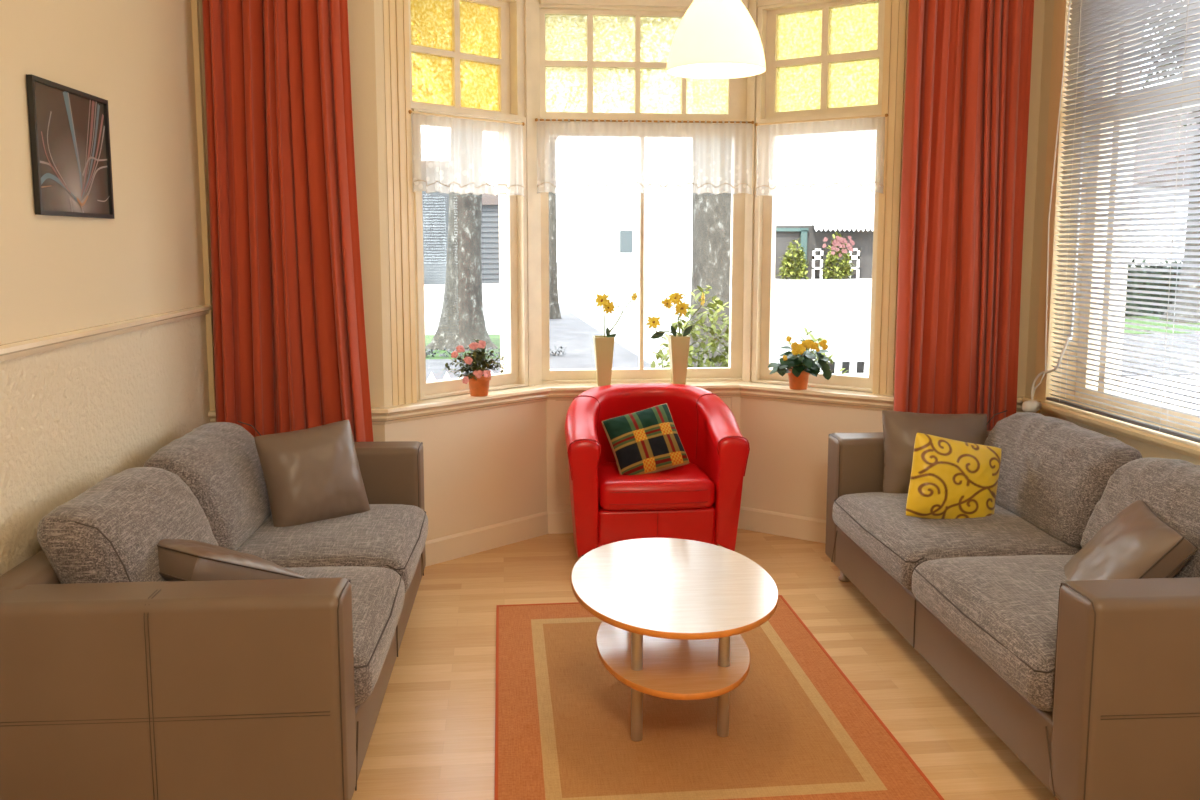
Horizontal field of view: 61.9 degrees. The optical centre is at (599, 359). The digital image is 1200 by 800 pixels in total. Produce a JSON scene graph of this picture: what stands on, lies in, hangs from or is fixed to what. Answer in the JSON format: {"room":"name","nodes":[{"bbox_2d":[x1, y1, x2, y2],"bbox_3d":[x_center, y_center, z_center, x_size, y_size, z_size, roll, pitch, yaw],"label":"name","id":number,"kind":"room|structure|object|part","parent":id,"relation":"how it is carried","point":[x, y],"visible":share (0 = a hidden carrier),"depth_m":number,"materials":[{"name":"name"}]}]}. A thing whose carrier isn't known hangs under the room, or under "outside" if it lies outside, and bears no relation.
{"room":"living room","nodes":[
{"label":"living room","id":0,"kind":"room"},
{"bbox_2d":[0,0,209,575],"bbox_3d":[-1.520,-0.199,1.598,0.250,2.820,5.501,-1,7,-4],"label":"wall","id":1,"kind":"structure","parent":0,"point":[73,418],"depth_m":3.01,"materials":[{"name":"beige paint"}]},
{"bbox_2d":[26,74,114,218],"bbox_3d":[-1.480,-0.583,2.816,0.016,0.355,0.474,-1,7,-4],"label":"framed picture","id":2,"kind":"object","parent":1,"relation":"attached to","point":[69,129],"visible":1,"depth_m":2.79,"materials":[{"name":"black plastic"}]},
{"bbox_2d":[0,304,212,361],"bbox_3d":[-1.374,0.090,1.522,0.024,0.040,5.061,-1,7,-4],"label":"trim","id":3,"kind":"structure","parent":1,"relation":"attached to","point":[8,351],"depth_m":2.90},
{"bbox_2d":[191,0,215,410],"bbox_3d":[-1.571,-0.480,3.983,0.024,2.820,0.035,-1,7,-6],"label":"trim","id":4,"kind":"structure","parent":1,"relation":"attached to","point":[194,3],"depth_m":3.95,"materials":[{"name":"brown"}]},
{"bbox_2d":[425,334,499,358],"bbox_3d":[-31.618,0.114,15.683,60.150,0.098,4.380,-1,7,-6],"label":"lawn","id":5,"kind":"structure","parent":0,"point":[495,338],"depth_m":17.65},
{"bbox_2d":[425,192,497,351],"bbox_3d":[-2.930,-4.585,17.906,11.611,8.710,10.787,0,7,1],"label":"tree","id":6,"kind":"object","parent":5,"relation":"on","point":[462,320],"visible":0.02,"depth_m":17.70,"materials":[{"name":"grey plant"}]},
{"bbox_2d":[425,346,565,357],"bbox_3d":[-2.204,-0.113,16.680,3.298,0.260,0.385,-1,7,-6],"label":"strip","id":7,"kind":"object","parent":5,"relation":"on","point":[428,351],"visible":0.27,"depth_m":16.67,"materials":[{"name":"grey"}]},
{"bbox_2d":[199,0,1044,441],"bbox_3d":[0.231,-0.522,4.343,3.675,2.820,0.340,-1,7,-6],"label":"wall","id":8,"kind":"structure","parent":0,"point":[361,26],"depth_m":4.07,"materials":[{"name":"beige paint"}]},
{"bbox_2d":[374,0,392,406],"bbox_3d":[0.256,-0.868,4.187,2.383,2.098,0.107,-1,7,-6],"label":"trim","id":9,"kind":"structure","parent":8,"relation":"attached to","point":[378,4],"depth_m":4.06,"materials":[{"name":"beige paint"}]},
{"bbox_2d":[408,0,541,399],"bbox_3d":[-0.630,-0.887,4.447,0.956,2.120,0.194,-7,9,-44],"label":"window","id":10,"kind":"structure","parent":8,"relation":"in","point":[469,58],"depth_m":4.52,"materials":[{"name":"paint"}]},
{"bbox_3d":[-0.636,-1.340,4.370,0.498,0.466,0.004,-7,9,-44],"label":"amber pane","id":11,"kind":"part","parent":10,"relation":"part of","materials":[{"name":"yellow glass"}]},
{"bbox_3d":[-0.629,-1.347,4.379,0.566,0.500,0.045,-7,9,-44],"label":"sash","id":12,"kind":"part","parent":10,"relation":"part of","materials":[{"name":"paint"}]},
{"bbox_2d":[408,110,524,125],"bbox_3d":[-0.572,-1.045,4.328,0.620,0.016,0.038,-7,9,-44],"label":"rod","id":13,"kind":"object","parent":10,"relation":"attached to","point":[409,111],"visible":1,"depth_m":4.30,"materials":[{"name":"brown"}]},
{"bbox_2d":[411,113,524,196],"bbox_3d":[-0.563,-0.879,4.339,0.608,0.321,0.045,-7,9,-44],"label":"lace valance","id":14,"kind":"object","parent":13,"relation":"hanging from","point":[455,155],"visible":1,"depth_m":4.32,"materials":[{"name":"beige"}]},
{"bbox_3d":[-0.562,-0.760,4.351,0.608,0.026,0.041,-7,9,-44],"label":"scallop cord","id":15,"kind":"part","parent":14,"relation":"part of","materials":[{"name":"beige fabric"}]},
{"bbox_3d":[-0.607,-0.471,4.501,0.565,1.210,0.050,-7,9,-44],"label":"sash","id":16,"kind":"part","parent":10,"relation":"part of","materials":[{"name":"paint"}]},
{"bbox_2d":[383,0,908,405],"bbox_3d":[0.223,-0.873,4.235,2.274,2.098,0.117,-1,7,-7],"label":"trim","id":17,"kind":"structure","parent":8,"relation":"attached to","point":[395,12],"depth_m":4.20,"materials":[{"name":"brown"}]},
{"bbox_2d":[742,0,884,391],"bbox_3d":[1.081,-0.907,4.616,0.945,2.120,0.194,4,8,33],"label":"window","id":18,"kind":"structure","parent":8,"relation":"in","point":[824,58],"depth_m":4.64,"materials":[{"name":"paint"}]},
{"bbox_3d":[1.032,-0.492,4.681,0.568,1.210,0.050,4,8,33],"label":"sash","id":19,"kind":"part","parent":18,"relation":"part of","materials":[{"name":"paint"}]},
{"bbox_2d":[755,114,887,125],"bbox_3d":[0.994,-1.083,4.518,0.630,0.016,0.038,4,8,33],"label":"rod","id":20,"kind":"object","parent":18,"relation":"attached to","point":[885,115],"visible":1,"depth_m":4.50,"materials":[{"name":"brown"}]},
{"bbox_2d":[756,117,884,196],"bbox_3d":[0.987,-0.912,4.527,0.618,0.330,0.047,4,8,33],"label":"lace valance","id":21,"kind":"object","parent":20,"relation":"hanging from","point":[845,157],"visible":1,"depth_m":4.52,"materials":[{"name":"beige"}]},
{"bbox_3d":[0.986,-0.789,4.541,0.618,0.026,0.043,4,8,33],"label":"scallop cord","id":22,"kind":"part","parent":21,"relation":"part of","materials":[{"name":"beige fabric"}]},
{"bbox_3d":[1.032,-1.371,4.581,0.568,0.500,0.045,4,8,33],"label":"sash","id":23,"kind":"part","parent":18,"relation":"part of","materials":[{"name":"paint"}]},
{"bbox_3d":[1.039,-1.376,4.572,0.504,0.456,0.004,4,8,33],"label":"amber pane","id":24,"kind":"part","parent":18,"relation":"part of","materials":[{"name":"yellow glass"}]},
{"bbox_3d":[-1.247,-1.737,3.827,0.630,0.037,0.105,-1,7,-6],"label":"rail","id":25,"kind":"object","parent":8,"relation":"attached to","visible":0},
{"bbox_2d":[202,0,373,441],"bbox_3d":[-1.217,-0.407,3.921,0.660,2.630,0.101,-1,7,-6],"label":"curtain","id":26,"kind":"object","parent":25,"relation":"hanging from","point":[290,350],"visible":0.66,"depth_m":3.90,"materials":[{"name":"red fabric"}]},
{"bbox_3d":[1.540,-1.769,4.102,0.630,0.037,0.105,-1,7,-6],"label":"rail","id":27,"kind":"object","parent":8,"relation":"attached to","visible":0},
{"bbox_2d":[893,0,1033,430],"bbox_3d":[1.534,-0.440,4.201,0.562,2.630,0.087,-1,7,-6],"label":"curtain","id":28,"kind":"object","parent":27,"relation":"hanging from","point":[968,62],"visible":0.76,"depth_m":4.17,"materials":[{"name":"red fabric"}]},
{"bbox_2d":[385,397,882,540],"bbox_3d":[0.223,0.505,4.684,2.528,0.700,0.775,-1,7,-6],"label":"wall","id":29,"kind":"structure","parent":0,"point":[482,468],"depth_m":4.67,"materials":[{"name":"beige"}]},
{"bbox_2d":[208,381,1023,424],"bbox_3d":[0.118,0.183,4.554,3.475,0.074,0.735,-1,7,-6],"label":"window sill","id":30,"kind":"structure","parent":29,"relation":"attached to","point":[463,403],"depth_m":4.56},
{"bbox_2d":[442,339,504,396],"bbox_3d":[-0.556,0.031,4.422,0.286,0.258,0.142,-1,7,-6],"label":"azalea","id":31,"kind":"object","parent":30,"relation":"on","point":[479,378],"visible":1,"depth_m":4.40,"materials":[{"name":"plant"}]},
{"bbox_2d":[467,375,490,396],"bbox_3d":[-0.538,0.111,4.449,0.106,0.092,0.106,-1,7,-6],"label":"pot","id":32,"kind":"object","parent":31,"relation":"attached to","point":[478,388],"depth_m":4.41,"materials":[{"name":"ceramic"}]},
{"bbox_2d":[593,335,614,385],"bbox_3d":[0.018,0.003,4.770,0.094,0.232,0.094,-1,7,-6],"label":"flower vase","id":33,"kind":"object","parent":30,"relation":"on","point":[603,346],"visible":0.88,"depth_m":4.73,"materials":[{"name":"beige ceramic"}]},
{"bbox_2d":[595,294,615,336],"bbox_3d":[0.025,-0.116,4.731,0.102,0.401,0.050,1,7,9],"label":"daisy","id":34,"kind":"object","parent":33,"relation":"in","point":[601,300],"visible":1,"depth_m":4.71,"materials":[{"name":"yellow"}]},
{"bbox_2d":[602,301,621,336],"bbox_3d":[0.057,-0.100,4.733,0.094,0.369,0.044,1,7,8],"label":"daisy","id":35,"kind":"object","parent":33,"relation":"in","point":[608,308],"visible":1,"depth_m":4.71,"materials":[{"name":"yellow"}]},
{"bbox_2d":[610,292,637,331],"bbox_3d":[0.100,-0.120,4.745,0.166,0.406,0.037,0,7,-3],"label":"daisy","id":36,"kind":"object","parent":33,"relation":"in","point":[634,297],"visible":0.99,"depth_m":4.73,"materials":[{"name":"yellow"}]},
{"bbox_2d":[668,335,689,383],"bbox_3d":[0.378,-0.001,4.806,0.094,0.232,0.094,-1,7,-6],"label":"flower vase","id":37,"kind":"object","parent":30,"relation":"on","point":[678,346],"visible":0.84,"depth_m":4.77,"materials":[{"name":"beige ceramic"}]},
{"bbox_2d":[646,316,671,338],"bbox_3d":[0.301,-0.064,4.759,0.172,0.292,0.050,-2,7,-13],"label":"daisy","id":38,"kind":"object","parent":37,"relation":"in","point":[653,322],"visible":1,"depth_m":4.74,"materials":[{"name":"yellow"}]},
{"bbox_2d":[661,297,680,328],"bbox_3d":[0.339,-0.110,4.766,0.095,0.382,0.050,-1,7,-6],"label":"daisy","id":39,"kind":"object","parent":37,"relation":"in","point":[666,301],"visible":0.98,"depth_m":4.75,"materials":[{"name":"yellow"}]},
{"bbox_2d":[668,292,683,336],"bbox_3d":[0.358,-0.121,4.758,0.069,0.406,0.050,-3,7,-24],"label":"daisy","id":40,"kind":"object","parent":37,"relation":"in","point":[675,297],"visible":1,"depth_m":4.73,"materials":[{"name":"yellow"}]},
{"bbox_2d":[671,302,691,336],"bbox_3d":[0.389,-0.100,4.769,0.105,0.362,0.056,-1,7,-6],"label":"daisy","id":41,"kind":"object","parent":37,"relation":"in","point":[681,307],"visible":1,"depth_m":4.74,"materials":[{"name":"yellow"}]},
{"bbox_2d":[681,292,704,336],"bbox_3d":[0.443,-0.124,4.779,0.130,0.406,0.066,-1,7,-6],"label":"daisy","id":42,"kind":"object","parent":37,"relation":"in","point":[703,297],"visible":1,"depth_m":4.77,"materials":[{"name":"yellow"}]},
{"bbox_3d":[0.433,-0.106,4.788,0.114,0.369,0.007,1,7,6],"label":"stem","id":43,"kind":"part","parent":42,"relation":"part of","materials":[{"name":"green"}]},
{"bbox_2d":[768,336,831,389],"bbox_3d":[0.915,0.010,4.628,0.302,0.252,0.210,-1,7,-6],"label":"begonias","id":44,"kind":"object","parent":30,"relation":"on","point":[799,363],"visible":1,"depth_m":4.58,"materials":[{"name":"plant"}]},
{"bbox_2d":[787,367,809,389],"bbox_3d":[0.923,0.087,4.651,0.108,0.094,0.108,-1,7,-6],"label":"pot","id":45,"kind":"object","parent":44,"relation":"attached to","point":[797,380],"depth_m":4.61,"materials":[{"name":"ceramic"}]},
{"bbox_2d":[425,506,825,566],"bbox_3d":[0.234,0.812,4.604,2.320,0.108,0.566,-1,7,-6],"label":"baseboard","id":46,"kind":"structure","parent":29,"relation":"attached to","point":[466,543],"depth_m":4.71,"materials":[{"name":"beige"}]},
{"bbox_2d":[539,0,747,383],"bbox_3d":[0.201,-0.930,4.806,1.099,2.120,0.194,-1,7,-6],"label":"window","id":47,"kind":"structure","parent":29,"relation":"in","point":[600,59],"depth_m":4.74,"materials":[{"name":"paint"}]},
{"bbox_3d":[0.178,-1.396,4.736,0.883,0.456,0.004,-1,7,-6],"label":"amber pane","id":48,"kind":"part","parent":47,"relation":"part of","materials":[{"name":"yellow glass"}]},
{"bbox_3d":[0.198,-1.393,4.740,1.063,0.495,0.045,-1,7,-6],"label":"sash","id":49,"kind":"part","parent":47,"relation":"part of","materials":[{"name":"paint"}]},
{"bbox_3d":[0.199,-0.513,4.842,1.061,1.215,0.050,-1,7,-6],"label":"sash","id":50,"kind":"part","parent":47,"relation":"part of","materials":[{"name":"paint"}]},
{"bbox_2d":[535,118,753,123],"bbox_3d":[0.213,-1.118,4.687,1.036,0.016,0.038,-1,7,-6],"label":"rod","id":51,"kind":"object","parent":47,"relation":"attached to","point":[536,119],"visible":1,"depth_m":4.67,"materials":[{"name":"gold metal"}]},
{"bbox_2d":[537,121,752,194],"bbox_3d":[0.214,-0.946,4.693,1.023,0.331,0.045,-1,7,-6],"label":"lace valance","id":52,"kind":"object","parent":51,"relation":"hanging from","point":[572,157],"visible":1,"depth_m":4.70,"materials":[{"name":"beige"}]},
{"bbox_3d":[0.214,-0.822,4.707,1.023,0.027,0.044,-1,7,-6],"label":"scallop cord","id":53,"kind":"part","parent":52,"relation":"part of","materials":[{"name":"beige fabric"}]},
{"bbox_3d":[0.214,-1.117,4.676,1.032,0.008,0.008,-1,7,-6],"label":"rod","id":54,"kind":"part","parent":51,"relation":"part of","materials":[{"name":"gold metal"}]},
{"bbox_2d":[351,528,1057,799],"bbox_3d":[0.332,1.211,2.200,4.437,0.120,6.000,-1,7,-6],"label":"floor","id":55,"kind":"structure","parent":0,"point":[433,736],"depth_m":3.25,"materials":[{"name":"brown wood"}]},
{"bbox_2d":[0,421,427,799],"bbox_3d":[-1.040,0.666,3.107,0.879,0.750,1.801,0,7,-4],"label":"sofa","id":56,"kind":"object","parent":55,"relation":"on","point":[119,680],"visible":0.85,"depth_m":2.25,"materials":[{"name":"brown leather"}]},
{"bbox_3d":[-1.421,0.691,3.083,0.115,0.535,1.598,0,7,-4],"label":"frame","id":57,"kind":"part","parent":56,"relation":"part of","materials":[{"name":"brown leather"}]},
{"bbox_2d":[37,467,218,583],"bbox_3d":[-1.256,0.514,2.736,0.282,0.358,0.660,0,7,-4],"label":"cushion","id":58,"kind":"object","parent":56,"relation":"on","point":[112,531],"depth_m":2.53,"materials":[{"name":"fabric"}]},
{"bbox_3d":[-1.001,0.786,2.301,0.840,0.532,0.168,0,7,-4],"label":"armrest","id":59,"kind":"part","parent":56,"relation":"part of","materials":[{"name":"brown leather"}]},
{"bbox_2d":[143,422,270,550],"bbox_3d":[-1.306,0.431,3.431,0.284,0.360,0.725,0,7,-4],"label":"cushion","id":60,"kind":"object","parent":56,"relation":"on","point":[219,462],"depth_m":3.27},
{"bbox_2d":[157,539,308,580],"bbox_3d":[-1.085,0.575,2.762,0.421,0.229,0.369,5,8,35],"label":"leather cushion","id":61,"kind":"object","parent":56,"relation":"on","point":[179,559],"visible":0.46,"depth_m":2.59,"materials":[{"name":"brown leather"}]},
{"bbox_2d":[254,420,369,526],"bbox_3d":[-1.023,0.414,3.575,0.366,0.355,0.202,-6,9,-41],"label":"leather cushion","id":62,"kind":"object","parent":56,"relation":"on","point":[313,474],"visible":0.88,"depth_m":3.50,"materials":[{"name":"brown leather"}]},
{"bbox_2d":[236,504,427,592],"bbox_3d":[-0.946,0.650,3.483,0.639,0.166,0.729,0,7,-4],"label":"seat cushion","id":63,"kind":"object","parent":56,"relation":"on","point":[391,536],"depth_m":3.31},
{"bbox_2d":[286,566,404,705],"bbox_3d":[-0.894,0.736,2.755,0.639,0.166,0.729,0,7,-4],"label":"seat cushion","id":64,"kind":"object","parent":56,"relation":"on","point":[378,593],"depth_m":2.75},
{"bbox_3d":[-1.117,0.595,3.916,0.840,0.533,0.168,0,7,-4],"label":"armrest","id":65,"kind":"part","parent":56,"relation":"part of","materials":[{"name":"brown leather"}]},
{"bbox_2d":[565,383,749,557],"bbox_3d":[0.224,0.502,4.536,0.782,0.740,0.595,-1,7,-6],"label":"tub chair","id":66,"kind":"object","parent":55,"relation":"on","point":[700,499],"visible":0.83,"depth_m":4.32,"materials":[{"name":"red leather"}]},
{"bbox_2d":[601,403,688,474],"bbox_3d":[0.201,0.366,4.451,0.352,0.316,0.210,-2,7,-18],"label":"cushion","id":67,"kind":"object","parent":66,"relation":"on","point":[646,441],"visible":0.93,"depth_m":4.40,"materials":[{"name":"fabric"}]},
{"bbox_2d":[598,462,714,509],"bbox_3d":[0.230,0.553,4.479,0.504,0.136,0.452,-1,7,-6],"label":"seat cushion","id":68,"kind":"object","parent":66,"relation":"on","point":[691,486],"depth_m":4.28,"materials":[{"name":"red leather"}]},
{"bbox_2d":[495,595,943,799],"bbox_3d":[0.237,1.034,3.146,1.126,0.007,1.560,-1,7,-6],"label":"rug","id":69,"kind":"object","parent":55,"relation":"on","point":[799,728],"visible":0.78,"depth_m":2.87,"materials":[{"name":"orange carpet"}]},
{"bbox_2d":[571,538,778,740],"bbox_3d":[0.213,0.848,2.977,0.594,0.406,0.830,-1,7,-6],"label":"coffee table","id":70,"kind":"object","parent":69,"relation":"on","point":[674,613],"visible":1,"depth_m":2.83,"materials":[{"name":"brown wood"}]},
{"bbox_3d":[0.104,0.877,2.803,0.033,0.388,0.033,-1,7,-6],"label":"leg","id":71,"kind":"part","parent":70,"relation":"part of","materials":[{"name":"silver metal"}]},
{"bbox_2d":[597,621,749,693],"bbox_3d":[0.213,0.852,2.977,0.441,0.018,0.671,-1,7,-6],"label":"shelf","id":72,"kind":"object","parent":70,"relation":"attached to","point":[669,666],"depth_m":2.83,"materials":[{"name":"orange wood"}]},
{"bbox_3d":[0.350,0.875,2.827,0.033,0.388,0.033,-1,7,-6],"label":"leg","id":73,"kind":"part","parent":70,"relation":"part of","materials":[{"name":"silver metal"}]},
{"bbox_2d":[825,410,1199,799],"bbox_3d":[1.415,0.654,3.236,0.879,0.744,1.996,0,7,-4],"label":"sofa","id":74,"kind":"object","parent":55,"relation":"on","point":[1093,685],"visible":0.79,"depth_m":2.80,"materials":[{"name":"fabric"}]},
{"bbox_3d":[1.369,0.568,4.144,0.840,0.533,0.168,0,7,-4],"label":"armrest","id":75,"kind":"part","parent":74,"relation":"part of","materials":[{"name":"brown leather"}]},
{"bbox_2d":[882,410,986,493],"bbox_3d":[1.335,0.391,3.986,0.437,0.374,0.184,0,7,-1],"label":"leather cushion","id":76,"kind":"object","parent":74,"relation":"on","point":[900,429],"visible":0.46,"depth_m":3.94,"materials":[{"name":"brown leather"}]},
{"bbox_2d":[906,433,1000,518],"bbox_3d":[1.270,0.435,3.583,0.402,0.356,0.131,-2,7,-14],"label":"cushion","id":77,"kind":"object","parent":74,"relation":"on","point":[950,479],"visible":0.9,"depth_m":3.53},
{"bbox_2d":[832,492,1080,591],"bbox_3d":[1.265,0.631,3.643,0.639,0.167,0.826,0,7,-4],"label":"seat cushion","id":78,"kind":"object","parent":74,"relation":"on","point":[877,524],"depth_m":3.41,"materials":[{"name":"fabric"}]},
{"bbox_2d":[912,555,1073,711],"bbox_3d":[1.324,0.729,2.818,0.639,0.166,0.826,0,7,-4],"label":"seat cushion","id":79,"kind":"object","parent":74,"relation":"on","point":[1003,610],"depth_m":2.77,"materials":[{"name":"fabric"}]},
{"bbox_2d":[984,412,1142,548],"bbox_3d":[1.625,0.411,3.632,0.281,0.354,0.803,0,7,-4],"label":"cushion","id":80,"kind":"object","parent":74,"relation":"on","point":[1054,472],"depth_m":3.44,"materials":[{"name":"fabric"}]},
{"bbox_3d":[1.499,0.782,2.336,0.840,0.532,0.168,0,7,-4],"label":"armrest","id":81,"kind":"part","parent":74,"relation":"part of","materials":[{"name":"brown leather"}]},
{"bbox_2d":[1064,500,1197,580],"bbox_3d":[1.470,0.600,2.849,0.285,0.348,0.384,1,7,12],"label":"leather cushion","id":82,"kind":"object","parent":74,"relation":"on","point":[1136,543],"visible":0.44,"depth_m":2.75,"materials":[{"name":"brown leather"}]},
{"bbox_2d":[1081,457,1199,577],"bbox_3d":[1.683,0.507,2.817,0.280,0.352,0.823,0,7,-4],"label":"cushion","id":83,"kind":"object","parent":74,"relation":"on","point":[1170,487],"depth_m":2.95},
{"bbox_2d":[424,262,1199,409],"bbox_3d":[7.233,-1.384,28.387,140.000,0.096,135.000,-1,7,-6],"label":"ground","id":84,"kind":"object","parent":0,"point":[839,310],"depth_m":28.10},
{"bbox_2d":[422,191,448,283],"bbox_3d":[-13.494,-6.569,48.419,13.200,5.500,8.500,-1,7,-6],"label":"building","id":85,"kind":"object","parent":84,"relation":"on","point":[435,205],"visible":0.02,"depth_m":45.14,"materials":[{"name":"grey tile"}]},
{"bbox_2d":[481,194,498,282],"bbox_3d":[-5.634,-6.245,48.232,2.400,4.900,4.500,-1,7,-6],"label":"shed","id":86,"kind":"object","parent":84,"relation":"on","point":[490,205],"visible":0.3,"depth_m":46.36,"materials":[{"name":"grey"}]},
{"bbox_2d":[426,304,655,380],"bbox_3d":[-30.507,0.119,15.633,62.350,0.100,27.100,-1,7,-6],"label":"pavement","id":87,"kind":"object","parent":84,"relation":"on","point":[570,332],"visible":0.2,"depth_m":17.31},
{"bbox_2d":[427,372,492,380],"bbox_3d":[-1.232,0.577,7.053,2.720,1.000,0.050,-1,7,-6],"label":"picket fence","id":88,"kind":"object","parent":87,"relation":"on","point":[431,377],"visible":0.02,"depth_m":6.98,"materials":[{"name":"white"}]},
{"bbox_2d":[549,192,561,318],"bbox_3d":[-0.932,-5.138,24.233,10.195,8.326,8.387,-1,7,-6],"label":"tree","id":89,"kind":"object","parent":87,"relation":"on","point":[554,311],"visible":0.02,"depth_m":24.81,"materials":[{"name":"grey plant"}]},
{"bbox_2d":[650,285,728,367],"bbox_3d":[0.738,0.270,7.093,1.110,1.609,1.153,-1,7,-6],"label":"bush","id":90,"kind":"object","parent":87,"relation":"on","point":[717,302],"visible":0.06,"depth_m":7.02,"materials":[{"name":"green plant"}]},
{"bbox_2d":[788,327,847,373],"bbox_3d":[1.510,0.417,7.170,0.774,1.301,0.841,-1,7,-9],"label":"bush","id":91,"kind":"object","parent":87,"relation":"on","point":[820,338],"visible":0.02,"depth_m":7.04,"materials":[{"name":"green plant"}]},
{"bbox_2d":[688,193,730,366],"bbox_3d":[1.923,-4.147,12.064,13.701,9.209,11.283,-2,7,-18],"label":"tree","id":92,"kind":"object","parent":84,"relation":"on","point":[711,213],"visible":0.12,"depth_m":12.46,"materials":[{"name":"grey plant"}]},
{"bbox_2d":[585,192,874,278],"bbox_3d":[10.018,-8.396,55.362,21.000,7.500,8.600,-1,7,-6],"label":"house","id":93,"kind":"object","parent":84,"relation":"on","point":[611,220],"visible":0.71,"depth_m":51.92,"materials":[{"name":"white"}]},
{"bbox_3d":[9.855,-5.572,52.258,2.000,2.620,0.240,-1,7,-6],"label":"door frame","id":94,"kind":"part","parent":93,"relation":"part of","materials":[{"name":"teal paint"}]},
{"bbox_2d":[776,238,809,279],"bbox_3d":[9.932,-5.122,51.300,1.761,2.352,1.448,1,7,11],"label":"bush","id":95,"kind":"object","parent":84,"relation":"on","point":[787,261],"visible":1,"depth_m":51.16,"materials":[{"name":"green plant"}]},
{"bbox_2d":[821,232,854,278],"bbox_3d":[12.259,-5.361,51.514,1.772,2.502,1.296,0,7,4],"label":"bush","id":96,"kind":"object","parent":84,"relation":"on","point":[844,272],"visible":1,"depth_m":51.33,"materials":[{"name":"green plant"}]},
{"bbox_2d":[813,351,869,375],"bbox_3d":[2.760,0.328,8.228,2.200,0.820,0.140,-1,7,-6],"label":"railing","id":97,"kind":"object","parent":84,"relation":"on","point":[856,363],"visible":0.15,"depth_m":8.05,"materials":[{"name":"white"}]},
{"bbox_2d":[1125,260,1182,315],"bbox_3d":[16.763,-1.867,26.354,8.282,1.683,1.276,-1,7,-6],"label":"hedge","id":98,"kind":"object","parent":84,"relation":"on","point":[1179,262],"visible":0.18,"depth_m":25.73,"materials":[{"name":"green plant"}]},
{"bbox_2d":[1121,333,1199,375],"bbox_3d":[15.739,-0.211,18.195,17.100,0.054,6.100,-1,7,-6],"label":"pavement","id":99,"kind":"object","parent":84,"relation":"on","point":[1188,334],"visible":0.2,"depth_m":16.82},
{"bbox_2d":[1128,112,1197,266],"bbox_3d":[21.419,-6.208,36.825,11.000,7.500,11.000,-1,7,-6],"label":"house","id":100,"kind":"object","parent":84,"relation":"on","point":[1174,203],"visible":0.02,"depth_m":31.65,"materials":[{"name":"white"}]},
{"bbox_2d":[1025,0,1199,464],"bbox_3d":[2.285,-0.226,1.827,0.260,2.820,5.210,-1,7,-6],"label":"wall","id":101,"kind":"structure","parent":0,"point":[1146,450],"depth_m":4.20,"materials":[{"name":"beige paint"}]},
{"bbox_2d":[1022,400,1041,413],"bbox_3d":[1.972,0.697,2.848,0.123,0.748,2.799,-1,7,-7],"label":"knob","id":102,"kind":"object","parent":101,"relation":"attached to","point":[1032,406],"visible":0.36,"depth_m":4.13,"materials":[{"name":"beige ceramic"}]},
{"bbox_2d":[1034,0,1071,401],"bbox_3d":[2.034,-0.640,2.738,0.032,1.970,2.940,-1,7,-6],"label":"trim","id":103,"kind":"structure","parent":101,"relation":"attached to","point":[1061,7],"depth_m":4.14,"materials":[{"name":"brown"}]},
{"bbox_2d":[1022,397,1199,459],"bbox_3d":[2.118,0.358,2.863,0.262,0.050,2.995,-1,7,-6],"label":"trim","id":104,"kind":"structure","parent":101,"relation":"attached to","point":[1186,447],"depth_m":3.67,"materials":[{"name":"beige"}]},
{"bbox_2d":[1075,5,1199,433],"bbox_3d":[2.184,-0.592,2.758,0.070,1.870,2.735,-1,7,-6],"label":"window","id":105,"kind":"structure","parent":101,"relation":"in","point":[1186,422],"depth_m":3.99,"materials":[{"name":"paint"}]},
{"bbox_2d":[1046,0,1199,442],"bbox_3d":[2.024,-0.592,2.781,0.033,1.836,2.635,-1,7,-6],"label":"blind","id":106,"kind":"object","parent":105,"relation":"attached to","point":[1086,14],"visible":0.97,"depth_m":3.63,"materials":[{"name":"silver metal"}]},
{"bbox_2d":[1031,0,1088,399],"bbox_3d":[1.850,-0.629,4.057,0.070,1.641,0.184,-4,8,-29],"label":"blind cord","id":107,"kind":"object","parent":106,"relation":"hanging from","point":[1072,313],"visible":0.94,"depth_m":4.05,"materials":[{"name":"fabric"}]},
{"bbox_3d":[1.849,-0.639,4.092,0.014,1.631,0.117,-1,7,-12],"label":"cord","id":108,"kind":"part","parent":107,"relation":"part of","materials":[{"name":"fabric"}]},
{"bbox_3d":[1.891,-0.721,3.985,0.026,1.802,0.002,-1,7,-6],"label":"ladder cord","id":109,"kind":"part","parent":106,"relation":"part of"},
{"bbox_3d":[2.024,0.314,2.888,0.026,0.012,2.635,-1,7,-6],"label":"rail","id":110,"kind":"part","parent":106,"relation":"part of","materials":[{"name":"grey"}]},
{"bbox_3d":[1.959,-0.649,3.373,0.026,1.802,0.002,-1,7,-6],"label":"ladder cord","id":111,"kind":"part","parent":106,"relation":"part of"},
{"bbox_2d":[1124,316,1199,333],"bbox_3d":[16.996,-0.864,23.707,13.500,0.060,4.500,-1,7,-6],"label":"lawn","id":112,"kind":"structure","parent":0,"point":[1144,317],"depth_m":22.52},
{"bbox_2d":[1140,0,1199,322],"bbox_3d":[15.116,-5.504,23.422,11.683,9.243,10.558,0,7,-2],"label":"tree","id":113,"kind":"object","parent":112,"relation":"on","point":[1192,196],"visible":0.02,"depth_m":23.73,"materials":[{"name":"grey plant"}]},
{"bbox_3d":[15.019,-7.868,23.082,11.664,4.469,10.758,-1,7,-6],"label":"crown","id":114,"kind":"part","parent":113,"relation":"part of","materials":[{"name":"green plant"}]},
{"bbox_3d":[0.250,-1.723,1.845,4.900,0.150,6.600,-1,7,-6],"label":"ceiling","id":115,"kind":"structure","parent":0,"visible":0},
{"bbox_2d":[666,0,765,79],"bbox_3d":[0.315,-1.261,2.665,0.270,0.960,0.270,-1,7,-6],"label":"pendant lamp","id":116,"kind":"object","parent":115,"relation":"hanging from","point":[714,39],"visible":1,"depth_m":2.62,"materials":[{"name":"white"}]}
]}

